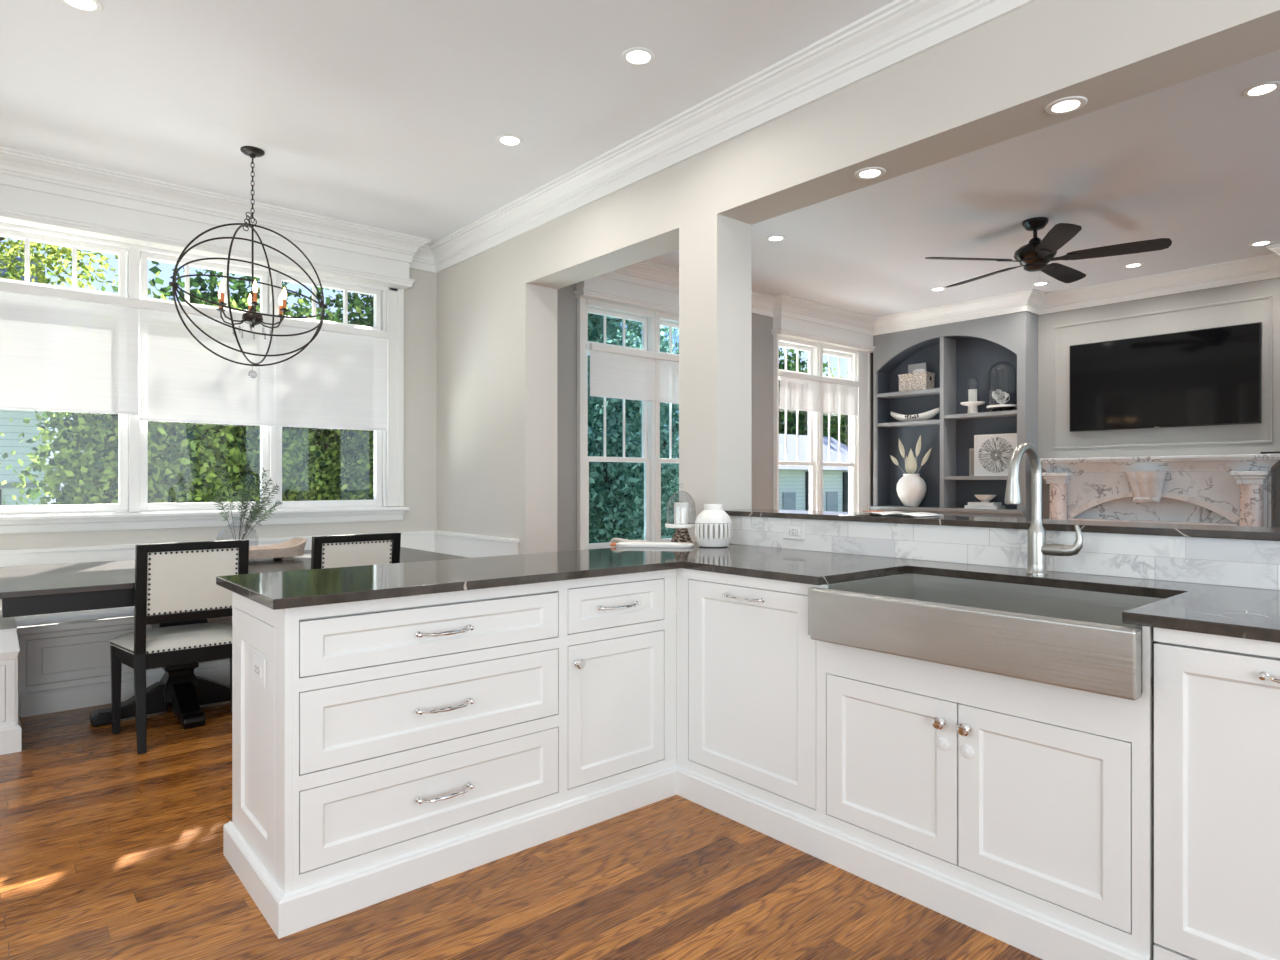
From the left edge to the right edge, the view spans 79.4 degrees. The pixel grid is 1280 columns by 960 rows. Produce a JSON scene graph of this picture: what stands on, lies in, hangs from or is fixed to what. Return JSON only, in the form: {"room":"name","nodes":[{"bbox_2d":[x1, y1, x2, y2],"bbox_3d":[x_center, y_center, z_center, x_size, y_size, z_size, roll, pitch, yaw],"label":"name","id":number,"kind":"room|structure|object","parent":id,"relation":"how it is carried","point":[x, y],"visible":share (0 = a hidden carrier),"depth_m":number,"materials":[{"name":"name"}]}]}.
{"room":"kitchen","nodes":[
{"label":"kitchen","id":0,"kind":"room"},
{"bbox_2d":[0,685,1042,959],"bbox_3d":[1.299,1.280,3.020,11.100,0.100,9.300,0,0,-41],"label":"floor","id":1,"kind":"structure","parent":0,"point":[109,850],"depth_m":2.32,"materials":[{"name":"brown wood"}]},
{"bbox_2d":[0,608,20,754],"bbox_3d":[-3.468,0.951,3.817,0.590,0.557,1.330,0,0,-41],"label":"base cabinet","id":2,"kind":"object","parent":1,"relation":"on","point":[10,724],"visible":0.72,"depth_m":3.49,"materials":[{"name":"paint"}]},
{"bbox_2d":[110,539,248,753],"bbox_3d":[-2.228,0.758,3.781,0.574,0.942,0.454,0,0,-41],"label":"dining chair","id":3,"kind":"object","parent":1,"relation":"on","point":[175,582],"visible":0.78,"depth_m":3.62,"materials":[{"name":"white fabric"}]},
{"bbox_2d":[0,547,467,728],"bbox_3d":[-2.272,0.849,4.380,2.282,0.762,1.230,0,0,-41],"label":"dining table","id":4,"kind":"object","parent":1,"relation":"on","point":[69,587],"visible":0.37,"depth_m":3.90,"materials":[{"name":"brown wood"}]},
{"bbox_2d":[216,517,258,545],"bbox_3d":[-2.469,0.343,4.731,0.230,0.247,0.230,0,0,-41],"label":"glass vase","id":5,"kind":"object","parent":4,"relation":"on","point":[242,517],"visible":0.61,"depth_m":4.77,"materials":[{"name":"clear glass"}]},
{"bbox_2d":[212,467,281,539],"bbox_3d":[-2.415,0.169,4.761,0.418,0.522,0.163,0,0,-41],"label":"sprigs","id":6,"kind":"object","parent":5,"relation":"in","point":[255,511],"visible":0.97,"depth_m":4.77,"materials":[{"name":"green plant"}]},
{"bbox_2d":[249,537,306,559],"bbox_3d":[-2.243,0.407,4.529,0.500,0.120,0.300,0,0,-41],"label":"bowl","id":7,"kind":"object","parent":4,"relation":"on","point":[287,550],"visible":0.55,"depth_m":4.53,"materials":[{"name":"wood"}]},
{"bbox_2d":[0,530,519,716],"bbox_3d":[-2.500,0.817,4.763,3.290,0.825,1.279,0,0,-41],"label":"window bench","id":8,"kind":"object","parent":1,"relation":"on","point":[64,661],"visible":0.25,"depth_m":4.26,"materials":[{"name":"paint"}]},
{"bbox_2d":[311,533,400,568],"bbox_3d":[-1.642,0.758,4.281,0.574,0.942,0.454,0,0,-41],"label":"dining chair","id":9,"kind":"object","parent":1,"relation":"on","point":[334,551],"visible":0.2,"depth_m":4.11,"materials":[{"name":"white fabric"}]},
{"bbox_2d":[232,580,562,893],"bbox_3d":[-0.792,0.786,2.602,0.920,0.887,0.616,0,0,-41],"label":"base cabinet","id":10,"kind":"object","parent":1,"relation":"on","point":[379,730],"visible":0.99,"depth_m":2.34,"materials":[{"name":"paint"}]},
{"bbox_2d":[252,652,265,687],"bbox_3d":[-1.146,0.568,2.315,0.008,0.082,0.135,0,0,-41],"label":"electrical outlet","id":11,"kind":"object","parent":10,"relation":"attached to","point":[258,663],"visible":1,"depth_m":2.30,"materials":[{"name":"white plastic"}]},
{"bbox_2d":[254,662,260,677],"bbox_3d":[-1.147,0.568,2.314,0.003,0.034,0.070,0,0,-41],"label":"socket","id":12,"kind":"object","parent":11,"relation":"attached to","point":[257,665],"depth_m":2.31,"materials":[{"name":"white plastic"}]},
{"bbox_2d":[563,569,676,801],"bbox_3d":[-0.236,0.786,3.078,0.544,0.887,0.616,0,0,-41],"label":"base cabinet","id":13,"kind":"object","parent":1,"relation":"on","point":[620,631],"visible":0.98,"depth_m":2.86,"materials":[{"name":"paint"}]},
{"bbox_2d":[223,765,1149,959],"bbox_3d":[-0.043,1.177,2.515,2.642,0.105,1.112,0,0,7],"label":"baseboard","id":14,"kind":"structure","parent":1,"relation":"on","point":[1044,937],"depth_m":2.33,"materials":[{"name":"paint"}]},
{"bbox_2d":[677,568,820,823],"bbox_3d":[0.622,0.786,3.007,0.746,0.887,0.689,0,0,-41],"label":"base cabinet","id":15,"kind":"object","parent":1,"relation":"on","point":[749,664],"visible":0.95,"depth_m":2.77,"materials":[{"name":"paint"}]},
{"bbox_2d":[870,311,1037,518],"bbox_3d":[3.371,-0.245,8.441,0.401,2.950,1.732,0,0,-41],"label":"bookcase","id":16,"kind":"object","parent":1,"relation":"on","point":[958,353],"visible":0.52,"depth_m":8.47,"materials":[{"name":"grey paint"}]},
{"bbox_2d":[896,474,926,506],"bbox_3d":[3.091,0.108,8.784,0.326,0.374,0.326,0,0,-41],"label":"ceramic vase","id":17,"kind":"object","parent":16,"relation":"on","point":[911,489],"visible":1,"depth_m":8.68,"materials":[{"name":"white ceramic"}]},
{"bbox_2d":[890,435,930,473],"bbox_3d":[3.079,-0.282,8.780,0.046,0.476,0.491,0,0,-41],"label":"dried leaves","id":18,"kind":"object","parent":17,"relation":"on","point":[910,461],"visible":0.94,"depth_m":8.77,"materials":[{"name":"beige plant"}]},
{"bbox_2d":[891,408,938,421],"bbox_3d":[3.123,-0.742,8.778,0.152,0.139,0.600,0,0,-41],"label":"bowl","id":19,"kind":"object","parent":16,"relation":"on","point":[927,415],"visible":0.89,"depth_m":8.69,"materials":[{"name":"white ceramic"}]},
{"bbox_2d":[898,372,934,391],"bbox_3d":[3.152,-1.118,8.790,0.196,0.204,0.348,0,0,-41],"label":"woven basket","id":20,"kind":"object","parent":16,"relation":"on","point":[920,380],"visible":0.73,"depth_m":8.70,"materials":[{"name":"beige wicker"}]},
{"bbox_2d":[908,363,925,373],"bbox_3d":[3.163,-1.182,8.800,0.008,0.308,0.220,0,0,-41],"label":"photo card","id":21,"kind":"object","parent":20,"relation":"in","point":[912,367],"visible":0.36,"depth_m":8.81,"materials":[{"name":"grey paper"}]},
{"bbox_2d":[913,369,925,372],"bbox_3d":[3.160,-1.147,8.712,0.030,0.238,0.150,0,0,-41],"label":"folded paper","id":22,"kind":"object","parent":20,"relation":"in","point":[915,370],"visible":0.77,"depth_m":8.70,"materials":[{"name":"white paper"}]},
{"bbox_2d":[969,448,973,475],"bbox_3d":[3.678,-0.201,8.273,0.023,0.300,0.290,0,0,-41],"label":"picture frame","id":23,"kind":"object","parent":16,"relation":"on","point":[971,450],"visible":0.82,"depth_m":8.36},
{"bbox_2d":[960,401,984,412],"bbox_3d":[3.556,-0.777,8.241,0.244,0.122,0.244,0,0,-41],"label":"candle stand","id":24,"kind":"object","parent":16,"relation":"on","point":[972,405],"visible":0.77,"depth_m":8.20,"materials":[{"name":"white ceramic"}]},
{"bbox_2d":[968,388,976,401],"bbox_3d":[3.556,-0.914,8.241,0.086,0.158,0.086,0,0,-41],"label":"pillar candle","id":25,"kind":"object","parent":24,"relation":"on","point":[972,393],"visible":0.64,"depth_m":8.21,"materials":[{"name":"wax"}]},
{"bbox_2d":[964,505,1004,508],"bbox_3d":[3.646,0.278,8.160,0.210,0.034,0.340,0,0,-41],"label":"book","id":26,"kind":"object","parent":16,"relation":"on","point":[966,506],"visible":0.89,"depth_m":8.08,"materials":[{"name":"white paper"}]},
{"bbox_2d":[968,502,1001,505],"bbox_3d":[3.646,0.244,8.160,0.190,0.034,0.280,0,0,-41],"label":"book","id":27,"kind":"object","parent":26,"relation":"on","point":[969,503],"visible":1,"depth_m":8.08,"materials":[{"name":"white paper"}]},
{"bbox_2d":[975,495,995,501],"bbox_3d":[3.648,0.188,8.149,0.216,0.078,0.216,0,0,-41],"label":"footed bowl","id":28,"kind":"object","parent":27,"relation":"on","point":[983,498],"visible":0.86,"depth_m":8.09,"materials":[{"name":"white ceramic"}]},
{"bbox_2d":[974,433,1016,475],"bbox_3d":[3.744,-0.271,8.102,0.025,0.440,0.465,0,0,-41],"label":"framed artwork","id":29,"kind":"object","parent":16,"relation":"on","point":[992,452],"visible":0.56,"depth_m":8.12,"materials":[{"name":"white paper"}]},
{"bbox_2d":[986,404,1016,411],"bbox_3d":[3.774,-0.750,8.033,0.300,0.068,0.300,0,0,-41],"label":"display stand","id":30,"kind":"object","parent":16,"relation":"on","point":[1001,407],"visible":0.96,"depth_m":7.95,"materials":[{"name":"white ceramic"}]},
{"bbox_2d":[989,361,1015,403],"bbox_3d":[3.774,-1.024,8.033,0.256,0.478,0.256,0,0,-41],"label":"glass cloche","id":31,"kind":"object","parent":30,"relation":"on","point":[1000,361],"visible":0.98,"depth_m":7.97,"materials":[{"name":"clear glass"}]},
{"bbox_2d":[992,389,1003,399],"bbox_3d":[3.766,-0.902,8.111,0.120,0.121,0.116,0,0,-41],"label":"ball","id":32,"kind":"object","parent":31,"relation":"in","point":[996,393],"visible":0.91,"depth_m":8.10,"materials":[{"name":"white ceramic"}]},
{"bbox_2d":[996,392,1009,403],"bbox_3d":[3.760,-0.856,7.988,0.125,0.136,0.131,0,0,-41],"label":"ball","id":33,"kind":"object","parent":31,"relation":"in","point":[1005,394],"visible":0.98,"depth_m":7.96,"materials":[{"name":"white ceramic"}]},
{"bbox_2d":[821,585,1154,959],"bbox_3d":[1.154,0.786,2.393,0.736,0.887,0.936,0,0,-41],"label":"base cabinet","id":34,"kind":"object","parent":1,"relation":"on","point":[1038,797],"visible":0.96,"depth_m":2.08,"materials":[{"name":"paint"}]},
{"bbox_2d":[1040,454,1279,526],"bbox_3d":[4.620,0.505,7.003,0.373,1.448,1.936,0,0,-41],"label":"fireplace mantel","id":35,"kind":"object","parent":1,"relation":"on","point":[1225,490],"visible":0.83,"depth_m":6.87,"materials":[{"name":"stone"}]},
{"bbox_2d":[1040,454,1279,461],"bbox_3d":[4.640,-0.204,7.021,0.320,0.030,1.936,0,0,-41],"label":"mantel shelf","id":36,"kind":"object","parent":35,"relation":"attached to","point":[1240,457],"depth_m":6.70,"materials":[{"name":"stone"}]},
{"bbox_2d":[1260,451,1279,453],"bbox_3d":[5.195,-0.229,6.333,0.150,0.020,0.130,0,0,-41],"label":"media box","id":37,"kind":"object","parent":35,"relation":"on","point":[1273,452],"visible":0.75,"depth_m":6.28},
{"bbox_2d":[1154,627,1279,959],"bbox_3d":[1.652,0.786,1.803,0.746,0.887,0.592,0,0,-41],"label":"dishwasher","id":38,"kind":"object","parent":1,"relation":"on","point":[1217,697],"visible":0.98,"depth_m":1.73,"materials":[{"name":"paint"}]},
{"bbox_3d":[2.219,0.741,1.172,0.705,0.796,1.096,0,0,-41],"label":"base cabinet","id":39,"kind":"object","parent":1,"relation":"on","visible":0},
{"bbox_2d":[216,542,1279,642],"bbox_3d":[0.738,0.329,1.777,2.252,0.028,3.940,0,0,-41],"label":"countertop","id":40,"kind":"structure","parent":39,"relation":"on","point":[1238,612],"depth_m":2.56,"materials":[{"name":"stone"}]},
{"bbox_2d":[610,538,649,542],"bbox_3d":[-0.038,0.298,3.780,0.224,0.038,0.038,0,0,8],"label":"folded cloth","id":41,"kind":"object","parent":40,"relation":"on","point":[614,540],"visible":0.62,"depth_m":3.77,"materials":[{"name":"fabric"}]},
{"bbox_2d":[610,542,693,547],"bbox_3d":[0.057,0.306,3.691,0.397,0.015,0.124,0,0,8],"label":"serving board","id":42,"kind":"object","parent":40,"relation":"on","point":[619,544],"visible":1,"depth_m":3.64,"materials":[{"name":"white ceramic"}]},
{"bbox_2d":[665,523,694,542],"bbox_3d":[0.206,0.263,3.828,0.162,0.102,0.162,0,0,-41],"label":"cake stand","id":43,"kind":"object","parent":40,"relation":"on","point":[681,535],"visible":0.75,"depth_m":3.79,"materials":[{"name":"white ceramic"}]},
{"bbox_2d":[667,484,695,523],"bbox_3d":[0.206,0.111,3.828,0.148,0.201,0.148,0,0,-41],"label":"glass cloche","id":44,"kind":"object","parent":43,"relation":"on","point":[683,484],"visible":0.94,"depth_m":3.82,"materials":[{"name":"clear glass"}]},
{"bbox_2d":[674,501,688,523],"bbox_3d":[0.206,0.156,3.828,0.074,0.113,0.074,0,0,-41],"label":"pillar candle","id":45,"kind":"object","parent":43,"relation":"on","point":[681,509],"visible":1,"depth_m":3.80,"materials":[{"name":"wax"}]},
{"bbox_2d":[695,504,731,547],"bbox_3d":[0.351,0.213,3.689,0.178,0.202,0.178,0,0,-41],"label":"jar","id":46,"kind":"object","parent":40,"relation":"on","point":[713,525],"visible":1,"depth_m":3.62,"materials":[{"name":"white ceramic"}]},
{"bbox_2d":[808,573,1163,700],"bbox_3d":[1.084,0.425,2.347,0.670,0.164,0.946,0,0,-41],"label":"farmhouse sink","id":47,"kind":"object","parent":40,"relation":"in","point":[1061,637],"visible":0.78,"depth_m":2.16,"materials":[{"name":"metal"}]},
{"bbox_2d":[1005,443,1083,574],"bbox_3d":[1.312,0.094,2.507,0.238,0.440,0.178,0,0,-41],"label":"kitchen faucet","id":48,"kind":"object","parent":40,"relation":"on","point":[1037,548],"visible":1,"depth_m":2.58,"materials":[{"name":"silver metal"}]},
{"bbox_2d":[0,0,1279,316],"bbox_3d":[1.299,-1.931,3.020,11.100,0.100,9.300,0,0,-41],"label":"ceiling","id":49,"kind":"structure","parent":0,"point":[390,115],"depth_m":4.12,"materials":[{"name":"paint"}]},
{"bbox_2d":[60,0,102,12],"bbox_3d":[-2.193,-1.877,3.019,0.152,0.005,0.152,0,0,-41],"label":"recessed light","id":50,"kind":"object","parent":49,"relation":"in","point":[89,6],"visible":1,"depth_m":3.04,"materials":[{"name":"paint"}]},
{"bbox_2d":[169,146,326,378],"bbox_3d":[-2.206,-1.231,4.390,0.820,1.297,0.692,0,0,-41],"label":"orb chandelier","id":51,"kind":"object","parent":49,"relation":"hanging from","point":[251,317],"visible":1,"depth_m":4.37,"materials":[{"name":"brown metal"}]},
{"bbox_2d":[496,134,523,146],"bbox_3d":[-0.719,-1.877,4.255,0.152,0.005,0.152,0,0,-41],"label":"recessed light","id":52,"kind":"object","parent":49,"relation":"in","point":[511,140],"visible":1,"depth_m":4.25,"materials":[{"name":"paint"}]},
{"bbox_2d":[621,47,655,65],"bbox_3d":[-0.007,-1.877,3.416,0.152,0.005,0.152,0,0,-41],"label":"recessed light","id":53,"kind":"object","parent":49,"relation":"in","point":[634,56],"visible":1,"depth_m":3.41,"materials":[{"name":"paint"}]},
{"bbox_2d":[766,235,785,241],"bbox_3d":[1.053,-1.877,5.971,0.152,0.005,0.152,0,0,-41],"label":"recessed light","id":54,"kind":"object","parent":49,"relation":"in","point":[774,238],"visible":1,"depth_m":5.97,"materials":[{"name":"paint"}]},
{"bbox_2d":[930,287,945,290],"bbox_3d":[2.922,-1.877,7.559,0.152,0.005,0.152,0,0,-41],"label":"recessed light","id":55,"kind":"object","parent":49,"relation":"in","point":[936,288],"visible":0.99,"depth_m":7.56,"materials":[{"name":"paint"}]},
{"bbox_2d":[1032,282,1049,285],"bbox_3d":[3.820,-1.877,7.348,0.152,0.005,0.152,0,0,-41],"label":"recessed light","id":56,"kind":"object","parent":49,"relation":"in","point":[1036,283],"visible":0.91,"depth_m":7.33,"materials":[{"name":"paint"}]},
{"bbox_2d":[925,217,1171,287],"bbox_3d":[2.908,-1.650,5.622,1.501,0.460,1.562,0,0,-41],"label":"ceiling fan","id":57,"kind":"object","parent":49,"relation":"hanging from","point":[1034,256],"visible":1,"depth_m":5.47,"materials":[{"name":"black metal"}]},
{"bbox_2d":[1123,263,1143,267],"bbox_3d":[4.303,-1.877,6.723,0.152,0.005,0.152,0,0,-41],"label":"recessed light","id":58,"kind":"object","parent":49,"relation":"in","point":[1132,265],"visible":1,"depth_m":6.72,"materials":[{"name":"paint"}]},
{"bbox_2d":[1242,81,1279,96],"bbox_3d":[2.985,-1.877,3.700,0.152,0.005,0.152,0,0,-41],"label":"recessed light","id":59,"kind":"object","parent":49,"relation":"in","point":[1264,88],"visible":1,"depth_m":3.70,"materials":[{"name":"paint"}]},
{"bbox_2d":[1249,240,1273,246],"bbox_3d":[4.915,-1.877,6.100,0.152,0.005,0.152,0,0,-41],"label":"recessed light","id":60,"kind":"object","parent":49,"relation":"in","point":[1265,242],"visible":1,"depth_m":6.10,"materials":[{"name":"paint"}]},
{"bbox_2d":[437,0,1279,590],"bbox_3d":[1.339,-0.326,3.011,0.263,3.110,8.935,0,0,-41],"label":"wall partition","id":61,"kind":"structure","parent":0,"point":[992,83],"depth_m":3.97,"materials":[{"name":"paint"}]},
{"bbox_2d":[0,184,436,549],"bbox_3d":[-2.835,-0.326,5.313,3.800,3.110,0.330,0,0,-41],"label":"wall window","id":62,"kind":"structure","parent":61,"relation":"in","point":[420,300],"depth_m":5.47,"materials":[{"name":"paint"}]},
{"bbox_2d":[0,228,127,512],"bbox_3d":[-3.604,-0.648,4.720,0.782,1.681,0.060,0,0,-41],"label":"window","id":63,"kind":"structure","parent":62,"relation":"attached to","point":[122,505],"depth_m":4.80,"materials":[{"name":"paint"}]},
{"bbox_2d":[0,281,139,414],"bbox_3d":[-3.532,-0.790,4.658,0.858,0.740,0.055,0,0,-41],"label":"roller shade","id":64,"kind":"object","parent":62,"relation":"attached to","point":[62,350],"visible":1,"depth_m":4.70,"materials":[{"name":"fabric"}]},
{"bbox_2d":[140,251,268,509],"bbox_3d":[-2.963,-0.648,5.269,0.782,1.681,0.060,0,0,-41],"label":"window","id":65,"kind":"structure","parent":62,"relation":"attached to","point":[144,256],"depth_m":5.18,"materials":[{"name":"paint"}]},
{"bbox_2d":[138,299,275,425],"bbox_3d":[-2.897,-0.773,5.202,0.819,0.774,0.055,0,0,-41],"label":"roller shade","id":66,"kind":"object","parent":62,"relation":"attached to","point":[181,380],"visible":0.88,"depth_m":5.17,"materials":[{"name":"fabric"}]},
{"bbox_2d":[276,274,381,507],"bbox_3d":[-2.336,-0.648,5.805,0.782,1.681,0.060,0,0,-41],"label":"window","id":67,"kind":"structure","parent":62,"relation":"attached to","point":[377,500],"depth_m":5.83,"materials":[{"name":"paint"}]},
{"bbox_2d":[275,317,389,430],"bbox_3d":[-2.273,-0.773,5.735,0.827,0.774,0.055,0,0,-41],"label":"roller shade","id":68,"kind":"object","parent":62,"relation":"attached to","point":[339,380],"visible":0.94,"depth_m":5.73,"materials":[{"name":"fabric"}]},
{"bbox_2d":[0,0,1036,272],"bbox_3d":[-0.012,-1.790,1.855,3.293,0.180,8.935,0,0,-41],"label":"trim","id":69,"kind":"structure","parent":61,"relation":"attached to","point":[899,31],"depth_m":4.43,"materials":[{"name":"paint"}]},
{"bbox_2d":[854,167,885,179],"bbox_3d":[1.012,-1.353,3.396,0.136,0.005,0.136,0,0,-41],"label":"recessed light","id":70,"kind":"object","parent":61,"relation":"in","point":[867,173],"visible":1,"depth_m":3.39,"materials":[{"name":"paint"}]},
{"bbox_2d":[599,244,1279,335],"bbox_3d":[3.615,-1.790,4.508,5.144,0.180,8.250,0,0,-41],"label":"trim","id":71,"kind":"structure","parent":61,"relation":"attached to","point":[644,273],"depth_m":7.62,"materials":[{"name":"paint"}]},
{"bbox_2d":[724,509,1279,540],"bbox_3d":[1.735,0.160,2.550,0.328,0.024,3.820,0,0,-41],"label":"bar","id":72,"kind":"object","parent":61,"relation":"attached to","point":[1160,529],"visible":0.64,"depth_m":2.75,"materials":[{"name":"stone"}]},
{"bbox_2d":[858,511,939,516],"bbox_3d":[1.105,0.139,3.315,0.208,0.014,0.310,0,0,-41],"label":"open magazine","id":73,"kind":"object","parent":72,"relation":"on","point":[918,514],"visible":1,"depth_m":3.28,"materials":[{"name":"white paper"}]},
{"bbox_2d":[729,516,1279,589],"bbox_3d":[1.628,0.243,2.459,0.012,0.142,3.820,0,0,-41],"label":"tile backsplash","id":74,"kind":"structure","parent":61,"relation":"attached to","point":[1212,561],"depth_m":2.68,"materials":[{"name":"tile"}]},
{"bbox_2d":[783,523,803,539],"bbox_3d":[0.702,0.232,3.525,0.008,0.072,0.118,0,0,-41],"label":"electrical outlet","id":75,"kind":"object","parent":74,"relation":"attached to","point":[790,530],"visible":1,"depth_m":3.52,"materials":[{"name":"white plastic"}]},
{"bbox_2d":[787,527,799,535],"bbox_3d":[0.701,0.232,3.524,0.003,0.034,0.070,0,0,-41],"label":"socket","id":76,"kind":"object","parent":75,"relation":"attached to","point":[791,531],"depth_m":3.52,"materials":[{"name":"white plastic"}]},
{"bbox_2d":[1045,96,1087,114],"bbox_3d":[1.537,-1.353,2.783,0.136,0.005,0.136,0,0,-41],"label":"recessed light","id":77,"kind":"object","parent":61,"relation":"in","point":[1069,104],"visible":1,"depth_m":2.78,"materials":[{"name":"paint"}]},
{"bbox_2d":[924,277,1279,527],"bbox_3d":[5.649,-0.326,6.280,0.250,3.110,8.600,0,0,-41],"label":"wall","id":78,"kind":"structure","parent":0,"point":[1254,311],"depth_m":7.16,"materials":[{"name":"paint"}]},
{"bbox_2d":[557,276,874,551],"bbox_3d":[1.040,-0.326,7.710,5.394,3.110,0.245,0,0,-41],"label":"window frame","id":79,"kind":"structure","parent":78,"relation":"in","point":[762,337],"depth_m":6.95,"materials":[{"name":"paint"}]},
{"bbox_2d":[588,308,649,548],"bbox_3d":[-0.208,-0.436,6.712,0.720,2.051,0.070,0,0,-41],"label":"window","id":80,"kind":"structure","parent":79,"relation":"attached to","point":[643,459],"depth_m":6.80,"materials":[{"name":"paint"}]},
{"bbox_2d":[588,343,678,403],"bbox_3d":[0.110,-0.926,6.875,1.385,0.438,0.055,0,0,-41],"label":"roller shade","id":81,"kind":"object","parent":79,"relation":"attached to","point":[615,372],"visible":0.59,"depth_m":6.73,"materials":[{"name":"fabric"}]},
{"bbox_2d":[660,321,678,541],"bbox_3d":[0.362,-0.436,7.199,0.590,2.051,0.070,0,0,-41],"label":"window","id":82,"kind":"structure","parent":79,"relation":"attached to","point":[670,459],"depth_m":7.15,"materials":[{"name":"paint"}]},
{"bbox_2d":[779,343,814,510],"bbox_3d":[1.651,-0.436,8.303,0.665,2.051,0.070,0,0,-41],"label":"window","id":83,"kind":"structure","parent":79,"relation":"attached to","point":[810,462],"depth_m":8.44,"materials":[{"name":"paint"}]},
{"bbox_2d":[779,371,860,415],"bbox_3d":[2.002,-0.949,8.493,1.425,0.393,0.055,0,0,-41],"label":"roller shade","id":84,"kind":"object","parent":79,"relation":"attached to","point":[798,391],"visible":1,"depth_m":8.44,"materials":[{"name":"fabric"}]},
{"bbox_2d":[823,351,853,511],"bbox_3d":[2.237,-0.436,8.803,0.665,2.051,0.070,0,0,-41],"label":"window","id":85,"kind":"structure","parent":79,"relation":"attached to","point":[849,357],"depth_m":8.90,"materials":[{"name":"paint"}]},
{"bbox_2d":[1054,295,1272,448],"bbox_3d":[4.747,-0.941,7.133,0.012,1.240,1.739,0,0,-41],"label":"trim","id":86,"kind":"structure","parent":78,"relation":"attached to","point":[1270,297],"depth_m":6.84,"materials":[{"name":"paint"}]},
{"bbox_2d":[1070,322,1260,431],"bbox_3d":[4.760,-0.911,7.080,0.060,0.852,1.500,0,0,-41],"label":"television","id":87,"kind":"object","parent":78,"relation":"attached to","point":[1210,376],"visible":1,"depth_m":6.99,"materials":[{"name":"black"}]},
{"label":"outside","id":88,"kind":"structure","parent":0,"visible":0},
{"bbox_3d":[-13.920,2.329,31.652,80.000,0.200,53.800,0,0,-41],"label":"ground","id":89,"kind":"structure","parent":88,"visible":0},
{"bbox_2d":[0,255,45,505],"bbox_3d":[-13.507,-0.871,11.672,7.050,6.200,5.300,0,0,-41],"label":"house","id":90,"kind":"structure","parent":89,"relation":"on","point":[10,442],"depth_m":12.14,"materials":[{"name":"grey"}]},
{"bbox_2d":[0,237,117,291],"bbox_3d":[-7.655,-1.147,8.522,3.322,6.781,2.901,0,0,-32],"label":"maple tree","id":91,"kind":"object","parent":89,"relation":"on","point":[54,255],"visible":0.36,"depth_m":9.05,"materials":[{"name":"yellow plant"}]},
{"bbox_2d":[0,270,345,504],"bbox_3d":[-4.833,-0.021,8.174,3.264,4.549,3.140,0,0,-16],"label":"foliage","id":92,"kind":"object","parent":89,"relation":"on","point":[180,470],"visible":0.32,"depth_m":7.43,"materials":[{"name":"green plant"}]},
{"bbox_2d":[25,261,373,504],"bbox_3d":[-6.503,-0.941,12.784,5.738,6.376,4.412,0,0,-18],"label":"tree","id":93,"kind":"object","parent":89,"relation":"on","point":[198,281],"visible":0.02,"depth_m":12.05,"materials":[{"name":"green plant"}]},
{"bbox_2d":[197,282,373,500],"bbox_3d":[-4.469,-0.098,9.749,3.243,4.699,4.151,0,0,35],"label":"foliage","id":94,"kind":"object","parent":89,"relation":"on","point":[359,452],"visible":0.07,"depth_m":9.60,"materials":[{"name":"green plant"}]},
{"bbox_2d":[254,475,373,500],"bbox_3d":[-3.687,0.911,8.808,3.447,2.332,2.275,0,0,-45],"label":"bush","id":95,"kind":"object","parent":89,"relation":"on","point":[290,497],"visible":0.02,"depth_m":8.34,"materials":[{"name":"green plant"}]},
{"bbox_2d":[239,282,604,499],"bbox_3d":[-3.405,-3.670,12.457,5.882,11.817,5.585,0,0,23],"label":"evergreen tree","id":96,"kind":"object","parent":89,"relation":"on","point":[354,300],"visible":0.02,"depth_m":11.46,"materials":[{"name":"green plant"}]},
{"bbox_2d":[588,322,678,542],"bbox_3d":[-0.441,-0.216,12.139,3.750,4.937,4.082,0,0,9],"label":"foliage","id":97,"kind":"object","parent":89,"relation":"on","point":[608,491],"visible":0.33,"depth_m":11.33,"materials":[{"name":"green plant"}]},
{"bbox_2d":[588,313,678,540],"bbox_3d":[-0.752,-1.643,15.719,5.626,7.773,4.574,0,0,-24],"label":"tree","id":98,"kind":"object","parent":89,"relation":"on","point":[595,322],"visible":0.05,"depth_m":14.97,"materials":[{"name":"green plant"}]},
{"bbox_2d":[625,427,847,539],"bbox_3d":[3.389,0.354,23.957,9.700,3.750,4.600,0,0,-41],"label":"house","id":99,"kind":"structure","parent":89,"relation":"on","point":[793,480],"depth_m":23.23,"materials":[{"name":"grey"}]},
{"bbox_2d":[805,472,808,510],"bbox_3d":[4.983,0.980,22.656,0.330,2.500,0.050,0,0,-41],"label":"shutter","id":100,"kind":"object","parent":99,"relation":"hanging from","point":[806,473],"depth_m":22.55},
{"bbox_2d":[843,472,847,511],"bbox_3d":[6.389,0.980,23.858,0.330,2.500,0.050,0,0,-41],"label":"shutter","id":101,"kind":"object","parent":99,"relation":"hanging from","point":[845,474],"depth_m":23.78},
{"bbox_2d":[779,347,843,439],"bbox_3d":[5.648,-2.063,31.682,5.604,8.609,6.347,0,0,22],"label":"tree","id":102,"kind":"object","parent":89,"relation":"on","point":[791,414],"visible":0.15,"depth_m":30.91,"materials":[{"name":"green plant"}]},
{"bbox_2d":[823,367,847,445],"bbox_3d":[9.083,-1.521,35.810,7.789,7.530,5.428,0,0,-41],"label":"tree","id":103,"kind":"object","parent":89,"relation":"on","point":[844,440],"visible":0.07,"depth_m":34.47,"materials":[{"name":"green plant"}]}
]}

